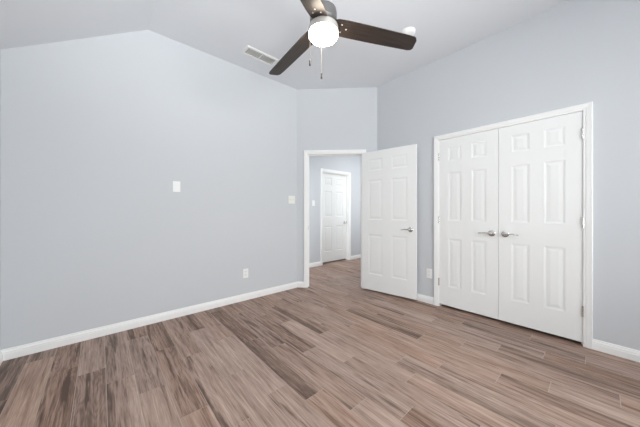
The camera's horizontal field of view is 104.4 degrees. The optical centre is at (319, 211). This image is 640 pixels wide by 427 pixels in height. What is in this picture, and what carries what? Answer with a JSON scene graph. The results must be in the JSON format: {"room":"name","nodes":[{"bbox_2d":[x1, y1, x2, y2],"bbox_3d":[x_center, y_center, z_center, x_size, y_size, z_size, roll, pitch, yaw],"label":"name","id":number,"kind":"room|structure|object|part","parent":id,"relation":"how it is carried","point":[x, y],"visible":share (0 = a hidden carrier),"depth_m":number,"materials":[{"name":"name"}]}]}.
{"room":"empty bedroom","nodes":[
{"label":"empty bedroom","id":0,"kind":"room"},
{"bbox_2d":[0,49,0,349],"bbox_3d":[-0.704,-0.048,-0.166,0.115,2.417,5.485,0,0,-41],"label":"wall","id":1,"kind":"structure","parent":0,"point":[0,49],"depth_m":1.92,"materials":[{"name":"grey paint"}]},
{"bbox_2d":[0,350,2,364],"bbox_3d":[-0.656,1.118,-0.123,0.014,0.086,5.485,0,0,-41],"label":"baseboard","id":2,"kind":"structure","parent":1,"relation":"attached to","point":[1,353],"depth_m":1.90,"materials":[{"name":"white paint"}]},
{"bbox_2d":[1,30,296,349],"bbox_3d":[-1.496,-0.355,2.872,2.955,3.031,0.115,0,0,-41],"label":"wall","id":3,"kind":"structure","parent":0,"point":[97,133],"depth_m":2.49,"materials":[{"name":"grey paint"}]},
{"bbox_2d":[1,282,296,360],"bbox_3d":[-1.410,1.118,2.862,2.840,0.086,0.014,0,0,-41],"label":"baseboard","id":4,"kind":"structure","parent":3,"relation":"attached to","point":[39,346],"depth_m":2.43,"materials":[{"name":"white paint"}]},
{"bbox_2d":[173,181,179,191],"bbox_3d":[-1.571,-0.273,2.722,0.072,0.116,0.010,0,0,-41],"label":"light switch","id":5,"kind":"object","parent":3,"relation":"attached to","point":[176,184],"visible":1,"depth_m":2.72,"materials":[{"name":"white plastic"}]},
{"bbox_2d":[243,268,247,277],"bbox_3d":[-0.973,0.810,3.252,0.072,0.120,0.009,0,0,-41],"label":"wall outlet","id":6,"kind":"object","parent":3,"relation":"attached to","point":[245,271],"visible":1,"depth_m":3.25,"materials":[{"name":"white plastic"}]},
{"bbox_2d":[288,196,294,203],"bbox_3d":[-0.423,-0.177,3.733,0.118,0.118,0.017,0,0,-41],"label":"light switch","id":7,"kind":"object","parent":3,"relation":"attached to","point":[291,199],"visible":1,"depth_m":3.73,"materials":[{"name":"white plastic"}]},
{"bbox_2d":[0,0,569,89],"bbox_3d":[0.724,-1.586,1.097,3.928,0.809,5.715,0,0,-41],"label":"ceiling","id":8,"kind":"structure","parent":0,"point":[222,29],"depth_m":2.41,"materials":[{"name":"white paint"}]},
{"bbox_2d":[241,45,277,65],"bbox_3d":[-0.717,-1.866,2.992,0.408,0.009,0.176,0,0,-41],"label":"ceiling vent","id":9,"kind":"object","parent":8,"relation":"in","point":[249,51],"visible":1,"depth_m":2.97,"materials":[{"name":"white metal"}]},
{"bbox_2d":[269,0,416,78],"bbox_3d":[-0.078,-1.414,1.800,1.206,0.913,1.068,0,0,-41],"label":"ceiling fan","id":10,"kind":"object","parent":8,"relation":"hanging from","point":[324,30],"visible":1,"depth_m":1.73,"materials":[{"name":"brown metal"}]},
{"bbox_3d":[-0.218,-1.244,1.980,0.128,0.006,0.614,-14,4,-40],"label":"blade","id":11,"kind":"part","parent":10,"relation":"part of","materials":[{"name":"brown wood"}]},
{"bbox_3d":[-0.106,-1.244,1.339,0.128,0.006,0.614,12,9,19],"label":"blade","id":12,"kind":"part","parent":10,"relation":"part of","materials":[{"name":"brown wood"}]},
{"bbox_3d":[0.023,-1.195,1.692,0.198,0.044,0.198,0,0,-41],"label":"light globe","id":13,"kind":"part","parent":10,"relation":"part of","materials":[{"name":"white glass"}]},
{"bbox_3d":[0.393,-1.244,1.757,0.614,0.006,0.128,5,-12,-10],"label":"blade","id":14,"kind":"part","parent":10,"relation":"part of","materials":[{"name":"brown wood"}]},
{"bbox_2d":[401,27,415,35],"bbox_3d":[0.919,-1.849,2.583,0.142,0.042,0.142,0,0,-41],"label":"smoke detector","id":15,"kind":"object","parent":8,"relation":"attached to","point":[411,31],"visible":0.57,"depth_m":2.54,"materials":[{"name":"white plastic"}]},
{"bbox_2d":[0,258,639,426],"bbox_3d":[1.164,1.221,2.498,6.445,0.120,7.230,0,0,-41],"label":"floor","id":16,"kind":"structure","parent":0,"point":[333,351],"depth_m":1.78,"materials":[{"name":"brown wood"}]},
{"bbox_2d":[309,156,360,262],"bbox_3d":[-0.216,-0.209,5.226,4.830,2.740,0.115,0,0,-41],"label":"wall","id":17,"kind":"structure","parent":0,"point":[351,164],"depth_m":5.49,"materials":[{"name":"grey paint"}]},
{"bbox_2d":[323,173,346,262],"bbox_3d":[0.333,0.135,5.718,0.834,2.000,0.102,0,0,-41],"label":"door","id":18,"kind":"structure","parent":17,"relation":"in","point":[334,186],"depth_m":5.74,"materials":[{"name":"white paint"}]},
{"bbox_2d":[309,254,360,267],"bbox_3d":[-0.174,1.118,5.177,4.600,0.086,0.014,0,0,-41],"label":"baseboard","id":19,"kind":"structure","parent":17,"relation":"attached to","point":[314,264],"depth_m":5.31,"materials":[{"name":"white paint"}]},
{"bbox_2d":[321,168,350,264],"bbox_3d":[0.343,0.115,5.707,0.964,2.092,0.132,0,0,-41],"label":"door frame","id":20,"kind":"structure","parent":17,"relation":"attached to","point":[347,174],"depth_m":5.95,"materials":[{"name":"white paint"}]},
{"bbox_2d":[297,87,376,281],"bbox_3d":[0.241,-0.355,3.829,1.343,3.031,0.115,0,0,4],"label":"wall","id":21,"kind":"structure","parent":0,"point":[334,118],"depth_m":3.78,"materials":[{"name":"grey paint"}]},
{"bbox_2d":[297,282,303,287],"bbox_3d":[0.254,1.118,3.764,1.214,0.086,0.014,0,0,4],"label":"baseboard","id":22,"kind":"structure","parent":21,"relation":"attached to","point":[299,284],"depth_m":3.79,"materials":[{"name":"white paint"}]},
{"bbox_2d":[304,149,365,288],"bbox_3d":[0.229,0.115,3.821,0.940,2.092,0.132,0,0,4],"label":"door frame","id":23,"kind":"structure","parent":21,"relation":"attached to","point":[307,153],"depth_m":3.79,"materials":[{"name":"white paint"}]},
{"bbox_2d":[362,144,416,299],"bbox_3d":[0.936,0.134,3.462,0.809,2.006,0.148,0,0,40],"label":"door","id":24,"kind":"structure","parent":21,"relation":"in","point":[389,176],"depth_m":3.41,"materials":[{"name":"white paint"}]},
{"bbox_2d":[377,0,639,350],"bbox_3d":[2.458,-0.355,2.014,0.115,3.031,4.789,0,0,-41],"label":"wall","id":25,"kind":"structure","parent":0,"point":[573,52],"depth_m":2.22,"materials":[{"name":"grey paint"}]},
{"bbox_2d":[426,268,431,278],"bbox_3d":[1.381,0.783,3.138,0.009,0.120,0.072,0,0,-41],"label":"wall outlet","id":26,"kind":"object","parent":25,"relation":"attached to","point":[428,271],"visible":1,"depth_m":3.14,"materials":[{"name":"white plastic"}]},
{"bbox_2d":[438,129,498,318],"bbox_3d":[1.652,0.131,2.817,0.092,1.996,0.611,0,0,-41],"label":"door","id":27,"kind":"structure","parent":25,"relation":"in","point":[468,218],"depth_m":2.79,"materials":[{"name":"white paint"}]},
{"bbox_2d":[434,101,592,348],"bbox_3d":[1.902,0.117,2.628,0.132,2.088,1.328,0,0,-41],"label":"door frame","id":28,"kind":"structure","parent":25,"relation":"attached to","point":[587,108],"depth_m":2.13,"materials":[{"name":"white paint"}]},
{"bbox_2d":[417,293,639,361],"bbox_3d":[2.388,1.118,1.996,0.014,0.086,4.627,0,0,-41],"label":"baseboard","id":29,"kind":"structure","parent":25,"relation":"attached to","point":[609,348],"depth_m":2.01,"materials":[{"name":"white paint"}]},
{"bbox_2d":[499,111,583,341],"bbox_3d":[2.059,0.131,2.357,0.092,1.996,0.611,0,0,-41],"label":"door","id":30,"kind":"structure","parent":25,"relation":"in","point":[541,220],"depth_m":2.34,"materials":[{"name":"white paint"}]}
]}

